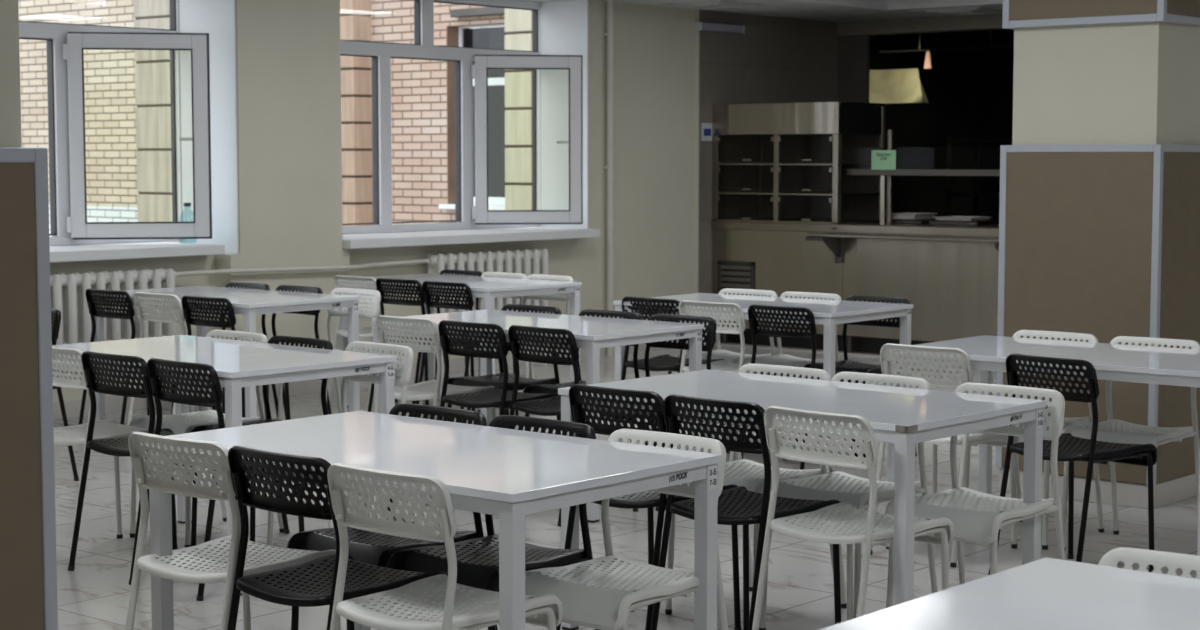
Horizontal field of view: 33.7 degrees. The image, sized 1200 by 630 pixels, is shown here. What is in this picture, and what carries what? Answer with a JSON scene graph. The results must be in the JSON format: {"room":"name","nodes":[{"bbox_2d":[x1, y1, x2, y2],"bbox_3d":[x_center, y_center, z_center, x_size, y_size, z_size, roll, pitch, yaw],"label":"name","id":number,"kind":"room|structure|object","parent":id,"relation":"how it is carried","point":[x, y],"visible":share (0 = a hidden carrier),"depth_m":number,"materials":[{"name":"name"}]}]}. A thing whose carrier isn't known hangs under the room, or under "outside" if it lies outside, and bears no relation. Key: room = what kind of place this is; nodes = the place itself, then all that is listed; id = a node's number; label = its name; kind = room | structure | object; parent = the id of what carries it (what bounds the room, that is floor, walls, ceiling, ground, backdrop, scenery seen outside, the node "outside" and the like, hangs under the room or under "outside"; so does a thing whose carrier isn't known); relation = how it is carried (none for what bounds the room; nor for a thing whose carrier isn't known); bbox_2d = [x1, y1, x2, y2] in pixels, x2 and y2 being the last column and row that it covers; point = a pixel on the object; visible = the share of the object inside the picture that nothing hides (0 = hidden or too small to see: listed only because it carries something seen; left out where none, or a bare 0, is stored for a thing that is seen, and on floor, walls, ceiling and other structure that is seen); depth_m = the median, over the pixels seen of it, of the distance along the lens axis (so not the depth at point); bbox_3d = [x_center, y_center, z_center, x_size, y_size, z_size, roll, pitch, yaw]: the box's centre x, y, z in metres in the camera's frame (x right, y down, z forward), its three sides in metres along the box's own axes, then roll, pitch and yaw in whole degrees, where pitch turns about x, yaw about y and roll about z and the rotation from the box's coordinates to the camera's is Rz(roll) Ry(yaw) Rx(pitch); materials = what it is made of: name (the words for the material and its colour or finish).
{"room":"eatery","nodes":[
{"label":"eatery","id":0,"kind":"room"},
{"bbox_2d":[50,0,837,401],"bbox_3d":[-3.883,-0.648,10.161,0.570,2.550,17.800,4,6,40],"label":"wall","id":1,"kind":"structure","parent":0,"point":[655,46],"depth_m":14.73,"materials":[{"name":"beige paint"}]},
{"bbox_2d":[19,0,224,262],"bbox_3d":[-3.151,-1.138,10.818,0.662,1.678,2.605,4,6,40],"label":"window","id":2,"kind":"structure","parent":1,"relation":"in","point":[74,238],"depth_m":11.34,"materials":[{"name":"white plastic"}]},
{"bbox_2d":[215,0,349,392],"bbox_3d":[-1.904,-0.789,11.917,0.140,2.550,0.930,4,6,40],"label":"wall pier","id":3,"kind":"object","parent":1,"relation":"attached to","point":[288,69],"visible":0.61,"depth_m":11.85,"materials":[{"name":"beige paint"}]},
{"bbox_2d":[176,259,429,276],"bbox_3d":[-1.738,-0.288,12.044,0.126,0.044,2.041,4,6,40],"label":"pipe","id":4,"kind":"object","parent":3,"relation":"attached to","point":[393,263],"visible":1,"depth_m":11.87,"materials":[{"name":"beige metal"}]},
{"bbox_2d":[53,340,687,419],"bbox_3d":[-4.244,0.650,9.287,0.152,0.100,15.450,4,6,40],"label":"baseboard","id":5,"kind":"structure","parent":1,"relation":"attached to","point":[113,403],"depth_m":11.98,"materials":[{"name":"stone"}]},
{"bbox_2d":[179,0,588,253],"bbox_3d":[-1.280,-1.309,12.967,0.612,1.680,3.293,4,6,40],"label":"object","id":6,"kind":"structure","parent":1,"relation":"attached to","point":[563,24],"depth_m":11.91,"materials":[{"name":"white paint"}]},
{"bbox_2d":[340,0,599,248],"bbox_3d":[-1.006,-1.334,13.268,0.717,1.678,2.530,4,6,40],"label":"window","id":7,"kind":"structure","parent":1,"relation":"in","point":[489,225],"depth_m":13.78,"materials":[{"name":"white plastic"}]},
{"bbox_2d":[604,0,613,355],"bbox_3d":[0.068,-0.976,14.263,0.070,2.550,0.052,4,6,40],"label":"riser pipe","id":8,"kind":"object","parent":1,"relation":"attached to","point":[610,3],"visible":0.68,"depth_m":14.22,"materials":[{"name":"beige metal"}]},
{"bbox_2d":[695,9,699,292],"bbox_3d":[0.737,-1.043,15.092,0.022,2.550,0.025,4,6,40],"label":"trim","id":9,"kind":"structure","parent":1,"relation":"attached to","point":[697,10],"depth_m":15.08,"materials":[{"name":"beige paint"}]},
{"bbox_2d":[701,123,711,140],"bbox_3d":[0.818,-1.400,15.156,0.005,0.136,0.132,4,6,40],"label":"notice","id":10,"kind":"object","parent":1,"relation":"attached to","point":[706,128],"visible":1,"depth_m":15.15,"materials":[{"name":"grey paper"}]},
{"bbox_2d":[694,22,744,33],"bbox_3d":[0.916,-2.197,15.159,0.068,0.064,0.550,4,6,40],"label":"wall lamp","id":11,"kind":"object","parent":1,"relation":"attached to","point":[701,26],"visible":1,"depth_m":15.12,"materials":[{"name":"grey"}]},
{"bbox_2d":[715,343,879,357],"bbox_3d":[2.967,0.364,13.415,5.670,0.012,0.080,4,6,40],"label":"trim","id":12,"kind":"structure","parent":1,"relation":"attached to","point":[721,344],"depth_m":14.70,"materials":[{"name":"stone"}]},
{"bbox_2d":[837,34,869,102],"bbox_3d":[2.094,-1.097,16.454,0.290,2.440,0.040,4,6,40],"label":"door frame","id":13,"kind":"structure","parent":1,"relation":"attached to","point":[853,51],"depth_m":16.35,"materials":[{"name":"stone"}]},
{"bbox_2d":[53,342,1197,629],"bbox_3d":[0.819,1.010,6.170,13.060,0.120,17.680,4,6,40],"label":"floor","id":14,"kind":"structure","parent":0,"point":[95,595],"depth_m":7.41,"materials":[{"name":"tile"}]},
{"bbox_2d":[0,0,57,629],"bbox_3d":[-1.641,-0.221,3.998,0.728,2.680,0.740,4,6,40],"label":"column","id":15,"kind":"structure","parent":14,"relation":"on","point":[28,562],"depth_m":4.02,"materials":[{"name":"beige paint"}]},
{"bbox_2d":[51,309,78,480],"bbox_3d":[-2.608,0.361,8.736,0.370,0.768,0.471,4,6,40],"label":"chair","id":16,"kind":"object","parent":14,"relation":"on","point":[55,314],"visible":0.08,"depth_m":8.73,"materials":[{"name":"black plastic"}]},
{"bbox_2d":[50,268,175,409],"bbox_3d":[-2.865,0.174,10.824,0.140,0.805,1.333,4,6,40],"label":"radiator","id":17,"kind":"object","parent":14,"relation":"on","point":[68,295],"visible":0.4,"depth_m":10.88,"materials":[{"name":"metal"}]},
{"bbox_2d":[52,347,177,565],"bbox_3d":[-1.832,0.485,7.185,0.370,0.768,0.471,4,6,41],"label":"chair","id":18,"kind":"object","parent":14,"relation":"on","point":[76,434],"visible":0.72,"depth_m":7.07,"materials":[{"name":"beige plastic"}]},
{"bbox_2d":[68,351,177,584],"bbox_3d":[-1.566,0.505,6.932,0.370,0.768,0.471,4,6,40],"label":"chair","id":19,"kind":"object","parent":14,"relation":"on","point":[113,446],"visible":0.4,"depth_m":6.84,"materials":[{"name":"black plastic"}]},
{"bbox_2d":[78,289,190,424],"bbox_3d":[-2.398,0.245,10.191,0.370,0.768,0.471,4,6,40],"label":"chair","id":20,"kind":"object","parent":14,"relation":"on","point":[91,299],"visible":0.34,"depth_m":10.05,"materials":[{"name":"black plastic"}]},
{"bbox_2d":[127,292,198,425],"bbox_3d":[-2.091,0.265,9.935,0.370,0.768,0.471,4,6,40],"label":"chair","id":21,"kind":"object","parent":14,"relation":"on","point":[141,311],"visible":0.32,"depth_m":9.80,"materials":[{"name":"beige plastic"}]},
{"bbox_2d":[129,330,283,547],"bbox_3d":[-1.499,0.457,7.534,0.370,0.768,0.471,4,6,41],"label":"chair","id":22,"kind":"object","parent":14,"relation":"on","point":[182,423],"visible":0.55,"depth_m":7.50,"materials":[{"name":"beige plastic"}]},
{"bbox_2d":[139,358,304,600],"bbox_3d":[-1.283,0.525,6.691,0.370,0.768,0.471,4,6,41],"label":"chair","id":23,"kind":"object","parent":14,"relation":"on","point":[159,393],"visible":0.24,"depth_m":6.53,"materials":[{"name":"black plastic"}]},
{"bbox_2d":[52,335,396,595],"bbox_3d":[-1.418,0.501,7.137,1.250,0.740,0.720,4,6,42],"label":"dining table","id":24,"kind":"object","parent":14,"relation":"on","point":[238,364],"visible":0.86,"depth_m":6.92,"materials":[{"name":"white laminate"}]},
{"bbox_2d":[171,282,277,418],"bbox_3d":[-1.981,0.222,10.472,0.370,0.768,0.471,4,6,40],"label":"chair","id":25,"kind":"object","parent":14,"relation":"on","point":[258,286],"visible":0.09,"depth_m":10.52,"materials":[{"name":"black plastic"}]},
{"bbox_2d":[94,286,359,420],"bbox_3d":[-1.913,0.264,10.102,1.250,0.740,0.720,4,6,40],"label":"dining table","id":26,"kind":"object","parent":14,"relation":"on","point":[249,303],"visible":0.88,"depth_m":9.92,"materials":[{"name":"white laminate"}]},
{"bbox_2d":[125,432,340,629],"bbox_3d":[-0.924,0.666,4.928,0.370,0.768,0.471,4,6,37],"label":"chair","id":27,"kind":"object","parent":14,"relation":"on","point":[213,561],"visible":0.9,"depth_m":4.84,"materials":[{"name":"beige plastic"}]},
{"bbox_2d":[181,295,290,419],"bbox_3d":[-1.800,0.285,9.692,0.370,0.768,0.471,4,6,39],"label":"chair","id":28,"kind":"object","parent":14,"relation":"on","point":[231,319],"visible":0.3,"depth_m":9.57,"materials":[{"name":"black plastic"}]},
{"bbox_2d":[190,336,332,546],"bbox_3d":[-1.217,0.477,7.280,0.370,0.768,0.471,4,6,41],"label":"chair","id":29,"kind":"object","parent":14,"relation":"on","point":[321,343],"visible":0.1,"depth_m":7.28,"materials":[{"name":"black plastic"}]},
{"bbox_2d":[222,285,331,419],"bbox_3d":[-1.665,0.243,10.208,0.370,0.768,0.471,4,6,40],"label":"chair","id":30,"kind":"object","parent":14,"relation":"on","point":[289,288],"visible":0.08,"depth_m":10.26,"materials":[{"name":"black plastic"}]},
{"bbox_2d":[278,288,380,419],"bbox_3d":[-1.343,0.261,9.991,0.370,0.768,0.471,4,6,40],"label":"chair","id":31,"kind":"object","parent":14,"relation":"on","point":[376,299],"visible":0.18,"depth_m":10.04,"materials":[{"name":"beige plastic"}]},
{"bbox_2d":[227,446,447,629],"bbox_3d":[-0.634,0.685,4.681,0.370,0.768,0.471,4,6,40],"label":"chair","id":32,"kind":"object","parent":14,"relation":"on","point":[312,583],"visible":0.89,"depth_m":4.60,"materials":[{"name":"black plastic"}]},
{"bbox_2d":[267,341,423,545],"bbox_3d":[-0.900,0.496,7.048,0.370,0.768,0.471,4,6,43],"label":"chair","id":33,"kind":"object","parent":14,"relation":"on","point":[406,362],"visible":0.15,"depth_m":7.07,"materials":[{"name":"beige plastic"}]},
{"bbox_2d":[328,275,424,411],"bbox_3d":[-1.281,0.154,11.332,0.370,0.768,0.471,4,6,41],"label":"chair","id":34,"kind":"object","parent":14,"relation":"on","point":[366,332],"visible":0.33,"depth_m":11.25,"materials":[{"name":"beige plastic"}]},
{"bbox_2d":[287,403,497,629],"bbox_3d":[-0.537,0.641,5.233,0.370,0.768,0.471,4,6,40],"label":"chair","id":35,"kind":"object","parent":14,"relation":"on","point":[372,548],"visible":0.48,"depth_m":5.18,"materials":[{"name":"black plastic"}]},
{"bbox_2d":[368,278,470,416],"bbox_3d":[-1.010,0.174,11.073,0.370,0.768,0.471,4,6,41],"label":"chair","id":36,"kind":"object","parent":14,"relation":"on","point":[379,281],"visible":0.39,"depth_m":10.94,"materials":[{"name":"black plastic"}]},
{"bbox_2d":[147,411,721,629],"bbox_3d":[-0.423,0.686,4.820,1.250,0.740,0.720,4,6,40],"label":"dining table","id":37,"kind":"object","parent":14,"relation":"on","point":[510,475],"visible":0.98,"depth_m":4.64,"materials":[{"name":"white laminate"}]},
{"bbox_2d":[375,315,495,420],"bbox_3d":[-0.718,0.381,8.483,0.370,0.768,0.471,4,6,40],"label":"chair","id":38,"kind":"object","parent":14,"relation":"on","point":[427,390],"visible":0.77,"depth_m":8.35,"materials":[{"name":"beige plastic"}]},
{"bbox_2d":[395,269,482,401],"bbox_3d":[-0.925,0.127,11.660,0.370,0.768,0.471,4,6,41],"label":"chair","id":39,"kind":"object","parent":14,"relation":"on","point":[468,272],"visible":0.11,"depth_m":11.73,"materials":[{"name":"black plastic"}]},
{"bbox_2d":[327,463,562,629],"bbox_3d":[-0.365,0.706,4.426,0.370,0.768,0.471,4,6,39],"label":"chair","id":40,"kind":"object","parent":14,"relation":"on","point":[436,602],"visible":0.94,"depth_m":4.34,"materials":[{"name":"beige plastic"}]},
{"bbox_2d":[338,273,581,406],"bbox_3d":[-0.807,0.174,11.228,1.250,0.740,0.720,4,6,42],"label":"dining table","id":41,"kind":"object","parent":14,"relation":"on","point":[488,288],"visible":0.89,"depth_m":11.03,"materials":[{"name":"white laminate"}]},
{"bbox_2d":[414,281,518,422],"bbox_3d":[-0.729,0.195,10.818,0.370,0.768,0.471,4,6,41],"label":"chair","id":42,"kind":"object","parent":14,"relation":"on","point":[427,293],"visible":0.33,"depth_m":10.70,"materials":[{"name":"black plastic"}]},
{"bbox_2d":[440,272,530,411],"bbox_3d":[-0.661,0.146,11.420,0.370,0.768,0.471,4,6,41],"label":"chair","id":43,"kind":"object","parent":14,"relation":"on","point":[491,274],"visible":0.14,"depth_m":11.47,"materials":[{"name":"beige plastic"}]},
{"bbox_2d":[427,249,548,377],"bbox_3d":[-0.740,-0.024,13.294,0.140,0.805,1.122,4,6,40],"label":"radiator","id":44,"kind":"object","parent":14,"relation":"on","point":[527,262],"visible":0.42,"depth_m":13.26,"materials":[{"name":"metal"}]},
{"bbox_2d":[387,415,598,629],"bbox_3d":[-0.249,0.661,4.988,0.370,0.768,0.471,4,6,40],"label":"chair","id":45,"kind":"object","parent":14,"relation":"on","point":[477,558],"visible":0.54,"depth_m":4.96,"materials":[{"name":"black plastic"}]},
{"bbox_2d":[427,320,560,504],"bbox_3d":[-0.429,0.402,8.230,0.370,0.768,0.471,4,6,40],"label":"chair","id":46,"kind":"object","parent":14,"relation":"on","point":[496,397],"visible":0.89,"depth_m":8.12,"materials":[{"name":"black plastic"}]},
{"bbox_2d":[447,304,560,428],"bbox_3d":[-0.411,0.350,8.869,0.370,0.768,0.471,4,6,40],"label":"chair","id":47,"kind":"object","parent":14,"relation":"on","point":[496,380],"visible":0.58,"depth_m":8.85,"materials":[{"name":"black plastic"}]},
{"bbox_2d":[372,309,703,522],"bbox_3d":[-0.274,0.397,8.442,1.250,0.740,0.720,4,6,40],"label":"dining table","id":48,"kind":"object","parent":14,"relation":"on","point":[592,334],"visible":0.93,"depth_m":8.22,"materials":[{"name":"white laminate"}]},
{"bbox_2d":[521,274,573,415],"bbox_3d":[-0.388,0.166,11.173,0.370,0.768,0.471,4,6,41],"label":"chair","id":49,"kind":"object","parent":14,"relation":"on","point":[566,296],"visible":0.11,"depth_m":11.23,"materials":[{"name":"beige plastic"}]},
{"bbox_2d":[508,325,637,525],"bbox_3d":[-0.130,0.421,7.986,0.370,0.768,0.471,4,6,43],"label":"chair","id":50,"kind":"object","parent":14,"relation":"on","point":[551,406],"visible":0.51,"depth_m":7.88,"materials":[{"name":"black plastic"}]},
{"bbox_2d":[523,309,647,445],"bbox_3d":[-0.054,0.375,8.558,0.370,0.768,0.471,4,6,40],"label":"chair","id":51,"kind":"object","parent":14,"relation":"on","point":[540,388],"visible":0.13,"depth_m":8.57,"materials":[{"name":"black plastic"}]},
{"bbox_2d":[525,429,727,629],"bbox_3d":[0.060,0.682,4.724,0.370,0.768,0.471,4,6,40],"label":"chair","id":52,"kind":"object","parent":14,"relation":"on","point":[601,593],"visible":0.73,"depth_m":4.68,"materials":[{"name":"beige plastic"}]},
{"bbox_2d":[556,384,740,629],"bbox_3d":[0.146,0.585,5.933,0.370,0.768,0.471,4,6,41],"label":"chair","id":53,"kind":"object","parent":14,"relation":"on","point":[646,499],"visible":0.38,"depth_m":5.81,"materials":[{"name":"black plastic"}]},
{"bbox_2d":[616,296,724,446],"bbox_3d":[0.344,0.290,9.620,0.370,0.768,0.471,4,6,40],"label":"chair","id":54,"kind":"object","parent":14,"relation":"on","point":[666,362],"visible":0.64,"depth_m":9.52,"materials":[{"name":"black plastic"}]},
{"bbox_2d":[644,314,717,510],"bbox_3d":[0.249,0.395,8.319,0.370,0.768,0.471,4,6,40],"label":"chair","id":55,"kind":"object","parent":14,"relation":"on","point":[711,327],"visible":0.16,"depth_m":8.39,"materials":[{"name":"black plastic"}]},
{"bbox_2d":[675,288,780,432],"bbox_3d":[0.651,0.264,9.954,0.370,0.768,0.471,4,6,40],"label":"chair","id":56,"kind":"object","parent":14,"relation":"on","point":[729,356],"visible":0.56,"depth_m":9.99,"materials":[{"name":"beige plastic"}]},
{"bbox_2d":[670,300,786,461],"bbox_3d":[0.609,0.312,9.354,0.370,0.768,0.471,4,6,40],"label":"chair","id":57,"kind":"object","parent":14,"relation":"on","point":[721,365],"visible":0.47,"depth_m":9.19,"materials":[{"name":"beige plastic"}]},
{"bbox_2d":[650,394,840,629],"bbox_3d":[0.421,0.606,5.674,0.370,0.768,0.471,4,6,42],"label":"chair","id":58,"kind":"object","parent":14,"relation":"on","point":[736,505],"visible":0.76,"depth_m":5.59,"materials":[{"name":"black plastic"}]},
{"bbox_2d":[665,363,833,614],"bbox_3d":[0.489,0.558,6.274,0.370,0.768,0.471,4,6,41],"label":"chair","id":59,"kind":"object","parent":14,"relation":"on","point":[749,474],"visible":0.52,"depth_m":6.26,"materials":[{"name":"beige plastic"}]},
{"bbox_2d":[613,293,912,472],"bbox_3d":[0.775,0.309,9.545,1.250,0.740,0.720,4,6,39],"label":"dining table","id":60,"kind":"object","parent":14,"relation":"on","point":[828,313],"visible":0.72,"depth_m":9.32,"materials":[{"name":"white"}]},
{"bbox_2d":[737,292,846,447],"bbox_3d":[0.943,0.283,9.718,0.370,0.768,0.471,4,6,40],"label":"chair","id":61,"kind":"object","parent":14,"relation":"on","point":[780,359],"visible":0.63,"depth_m":9.74,"materials":[{"name":"beige plastic"}]},
{"bbox_2d":[741,304,857,469],"bbox_3d":[0.916,0.332,9.100,0.370,0.768,0.471,4,6,42],"label":"chair","id":62,"kind":"object","parent":14,"relation":"on","point":[754,324],"visible":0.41,"depth_m":8.96,"materials":[{"name":"black plastic"}]},
{"bbox_2d":[558,369,1046,629],"bbox_3d":[0.578,0.603,5.870,1.251,0.740,0.721,4,6,42],"label":"dining table","id":63,"kind":"object","parent":14,"relation":"on","point":[903,417],"visible":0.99,"depth_m":5.68,"materials":[{"name":"white laminate"}]},
{"bbox_2d":[759,372,937,629],"bbox_3d":[0.764,0.578,6.027,0.370,0.768,0.471,4,6,41],"label":"chair","id":64,"kind":"object","parent":14,"relation":"on","point":[841,486],"visible":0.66,"depth_m":6.00,"materials":[{"name":"beige plastic"}]},
{"bbox_2d":[752,406,953,629],"bbox_3d":[0.685,0.628,5.404,0.471,0.768,0.370,-5,6,-45],"label":"chair","id":65,"kind":"object","parent":14,"relation":"on","point":[839,523],"visible":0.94,"depth_m":5.33,"materials":[{"name":"beige plastic"}]},
{"bbox_2d":[712,221,998,353],"bbox_3d":[2.911,-0.145,13.940,4.888,0.945,1.010,4,6,40],"label":"counter","id":66,"kind":"object","parent":14,"relation":"on","point":[948,274],"depth_m":14.35,"materials":[{"name":"metal"}]},
{"bbox_2d":[718,261,753,295],"bbox_3d":[1.038,-0.240,15.149,0.340,0.340,0.016,4,6,40],"label":"vent grille","id":67,"kind":"object","parent":66,"relation":"attached to","point":[731,274],"depth_m":15.14,"materials":[{"name":"silver metal"}]},
{"bbox_2d":[712,102,884,223],"bbox_3d":[1.502,-1.159,15.085,1.150,0.893,0.642,4,6,40],"label":"display cabinet","id":68,"kind":"object","parent":66,"relation":"on","point":[806,150],"visible":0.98,"depth_m":15.09,"materials":[{"name":"metal"}]},
{"bbox_2d":[718,163,870,164],"bbox_3d":[1.505,-1.149,15.092,1.128,0.012,0.616,4,6,40],"label":"shelf","id":69,"kind":"object","parent":68,"relation":"attached to","point":[718,163],"depth_m":14.80,"materials":[{"name":"metal"}]},
{"bbox_2d":[718,191,879,195],"bbox_3d":[1.505,-0.928,15.110,1.128,0.012,0.616,4,6,40],"label":"shelf","id":70,"kind":"object","parent":68,"relation":"attached to","point":[760,193],"depth_m":15.06,"materials":[{"name":"metal"}]},
{"bbox_2d":[712,221,998,237],"bbox_3d":[2.976,-0.591,13.980,4.888,0.063,0.812,4,6,40],"label":"countertop","id":71,"kind":"structure","parent":66,"relation":"on","point":[875,227],"depth_m":14.35,"materials":[{"name":"metal"}]},
{"bbox_2d":[878,219,934,223],"bbox_3d":[2.335,-0.700,14.772,0.380,0.028,0.380,4,6,40],"label":"steel pan","id":72,"kind":"object","parent":66,"relation":"on","point":[893,221],"visible":0.44,"depth_m":14.60,"materials":[{"name":"silver metal"}]},
{"bbox_2d":[886,213,936,219],"bbox_3d":[2.309,-0.734,14.739,0.280,0.045,0.290,4,6,40],"label":"serving tray","id":73,"kind":"object","parent":72,"relation":"on","point":[895,216],"visible":0.92,"depth_m":14.64,"materials":[{"name":"grey metal"}]},
{"bbox_2d":[847,130,999,224],"bbox_3d":[3.285,-0.930,13.492,3.620,0.690,0.306,4,6,40],"label":"sneeze guard","id":74,"kind":"object","parent":66,"relation":"on","point":[886,176],"visible":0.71,"depth_m":14.39,"materials":[{"name":"metal"}]},
{"bbox_2d":[871,150,895,169],"bbox_3d":[2.051,-1.121,14.329,0.206,0.140,0.004,4,6,40],"label":"paper sign","id":75,"kind":"object","parent":74,"relation":"attached to","point":[880,159],"visible":1,"depth_m":14.33,"materials":[{"name":"green paper"}]},
{"bbox_2d":[926,220,998,224],"bbox_3d":[2.669,-0.677,14.487,0.440,0.028,0.380,4,6,40],"label":"steel pan","id":76,"kind":"object","parent":66,"relation":"on","point":[990,222],"visible":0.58,"depth_m":14.35,"materials":[{"name":"silver metal"}]},
{"bbox_2d":[932,216,991,220],"bbox_3d":[2.643,-0.703,14.454,0.330,0.028,0.290,4,6,40],"label":"serving tray","id":77,"kind":"object","parent":76,"relation":"on","point":[939,218],"visible":1,"depth_m":14.38,"materials":[{"name":"grey"}]},
{"bbox_2d":[802,295,916,457],"bbox_3d":[1.239,0.304,9.453,0.370,0.768,0.471,4,6,40],"label":"chair","id":78,"kind":"object","parent":14,"relation":"on","point":[844,365],"visible":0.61,"depth_m":9.51,"materials":[{"name":"black plastic"}]},
{"bbox_2d":[871,343,1018,567],"bbox_3d":[1.255,0.483,7.216,0.370,0.768,0.471,4,6,40],"label":"chair","id":79,"kind":"object","parent":14,"relation":"on","point":[973,438],"visible":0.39,"depth_m":7.08,"materials":[{"name":"beige plastic"}]},
{"bbox_2d":[885,383,1064,607],"bbox_3d":[1.099,0.602,5.728,0.370,0.768,0.471,4,6,41],"label":"chair","id":80,"kind":"object","parent":14,"relation":"on","point":[978,517],"visible":0.75,"depth_m":5.69,"materials":[{"name":"beige plastic"}]},
{"bbox_2d":[820,557,1199,629],"bbox_3d":[1.020,0.847,2.818,1.250,0.740,0.720,4,6,40],"label":"dining table","id":81,"kind":"object","parent":14,"relation":"on","point":[1046,593],"visible":1,"depth_m":3.09,"materials":[{"name":"white laminate"}]},
{"bbox_2d":[964,330,1103,549],"bbox_3d":[1.649,0.458,7.528,0.370,0.768,0.471,4,6,40],"label":"chair","id":82,"kind":"object","parent":14,"relation":"on","point":[1068,422],"visible":0.12,"depth_m":7.55,"materials":[{"name":"beige plastic"}]},
{"bbox_2d":[886,335,1199,555],"bbox_3d":[1.749,0.502,7.125,1.250,0.740,0.720,4,6,40],"label":"dining table","id":83,"kind":"object","parent":14,"relation":"on","point":[987,354],"visible":0.48,"depth_m":7.05,"materials":[{"name":"white laminate"}]},
{"bbox_2d":[988,353,1157,574],"bbox_3d":[1.633,0.515,6.812,0.471,0.768,0.370,-4,6,-40],"label":"chair","id":84,"kind":"object","parent":14,"relation":"on","point":[1071,448],"visible":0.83,"depth_m":6.73,"materials":[{"name":"black plastic"}]},
{"bbox_2d":[995,0,1199,508],"bbox_3d":[2.212,-0.579,8.478,0.725,2.680,0.720,4,6,40],"label":"column","id":85,"kind":"structure","parent":14,"relation":"on","point":[1099,206],"depth_m":8.19,"materials":[{"name":"beige paint"}]},
{"bbox_2d":[1061,336,1199,549],"bbox_3d":[1.960,0.479,7.262,0.370,0.768,0.471,4,6,40],"label":"chair","id":86,"kind":"object","parent":14,"relation":"on","point":[1112,430],"visible":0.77,"depth_m":7.24,"materials":[{"name":"beige plastic"}]},
{"bbox_2d":[1098,547,1199,579],"bbox_3d":[0.905,0.801,3.233,0.370,0.768,0.471,4,6,40],"label":"chair","id":87,"kind":"object","parent":14,"relation":"on","point":[1187,563],"visible":0.23,"depth_m":3.38,"materials":[{"name":"beige plastic"}]},
{"bbox_2d":[520,0,1002,21],"bbox_3d":[0.858,-1.919,5.981,13.060,0.650,17.800,4,6,40],"label":"ceiling","id":88,"kind":"structure","parent":0,"point":[822,10],"depth_m":14.92,"materials":[{"name":"white paint"}]},
{"bbox_2d":[658,0,772,8],"bbox_3d":[0.839,-2.260,14.454,0.600,0.022,0.600,4,6,40],"label":"ceiling vent","id":89,"kind":"object","parent":88,"relation":"in","point":[704,4],"visible":1,"depth_m":14.35,"materials":[{"name":"metal"}]},
{"bbox_2d":[911,6,1002,14],"bbox_3d":[2.788,-2.313,15.126,0.600,0.022,0.600,4,6,40],"label":"ceiling vent","id":90,"kind":"object","parent":88,"relation":"in","point":[962,10],"visible":0.86,"depth_m":15.01,"materials":[{"name":"metal"}]},
{"bbox_2d":[838,13,1004,35],"bbox_3d":[6.777,-2.056,12.455,12.490,0.110,0.200,4,6,40],"label":"lintel","id":91,"kind":"object","parent":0,"point":[984,21],"visible":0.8,"depth_m":15.92,"materials":[{"name":"paint"}]},
{"bbox_2d":[870,29,1013,219],"bbox_3d":[4.767,-1.447,17.325,9.400,3.000,4.600,4,6,40],"label":"kitchen area","id":92,"kind":"structure","parent":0,"point":[969,93],"depth_m":21.07,"materials":[{"name":"black"}]},
{"bbox_3d":[4.799,-2.995,17.240,9.400,0.100,4.500,4,6,40],"label":"ceiling","id":93,"kind":"structure","parent":0,"visible":0},
{"bbox_2d":[869,68,930,104],"bbox_3d":[2.465,-2.401,17.412,1.085,1.112,0.350,4,6,40],"label":"extractor hood","id":94,"kind":"object","parent":93,"relation":"attached to","point":[892,86],"visible":0.41,"depth_m":17.26,"materials":[{"name":"metal"}]},
{"bbox_2d":[880,30,1012,52],"bbox_3d":[2.971,-2.604,17.059,1.300,0.650,0.020,4,6,40],"label":"hanging rail","id":95,"kind":"object","parent":93,"relation":"hanging from","point":[990,46],"visible":0.73,"depth_m":17.07,"materials":[{"name":"metal"}]},
{"bbox_2d":[924,51,930,68],"bbox_3d":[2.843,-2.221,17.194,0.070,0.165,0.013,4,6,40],"label":"pendant lamp","id":96,"kind":"object","parent":95,"relation":"hanging from","point":[927,65],"visible":1,"depth_m":17.19,"materials":[{"name":"orange glass"}]},
{"bbox_3d":[4.760,0.109,17.442,9.400,0.120,4.620,4,6,40],"label":"floor","id":97,"kind":"structure","parent":0,"visible":0},
{"bbox_2d":[946,137,1011,215],"bbox_3d":[5.054,-0.755,17.332,4.340,1.620,0.540,4,6,40],"label":"rack","id":98,"kind":"object","parent":97,"relation":"on","point":[975,194],"visible":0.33,"depth_m":18.49,"materials":[{"name":"metal"}]},
{"bbox_2d":[946,192,999,196],"bbox_3d":[5.054,-1.029,17.310,4.340,0.030,0.540,4,6,40],"label":"shelf","id":99,"kind":"object","parent":98,"relation":"attached to","point":[948,194],"depth_m":18.35,"materials":[{"name":"metal"}]},
{"bbox_2d":[949,139,1011,142],"bbox_3d":[5.054,-1.528,17.270,4.340,0.030,0.540,4,6,40],"label":"shelf","id":100,"kind":"object","parent":98,"relation":"attached to","point":[950,140],"depth_m":18.31,"materials":[{"name":"metal"}]},
{"label":"outside","id":101,"kind":"structure","parent":0,"visible":0},
{"bbox_3d":[-12.417,0.557,23.944,30.130,0.050,60.000,4,6,40],"label":"ground","id":102,"kind":"structure","parent":101,"visible":0},
{"bbox_2d":[18,0,531,241],"bbox_3d":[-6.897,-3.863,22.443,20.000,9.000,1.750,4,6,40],"label":"brick building","id":103,"kind":"structure","parent":102,"relation":"on","point":[127,92],"depth_m":19.17,"materials":[{"name":"brown brick"}]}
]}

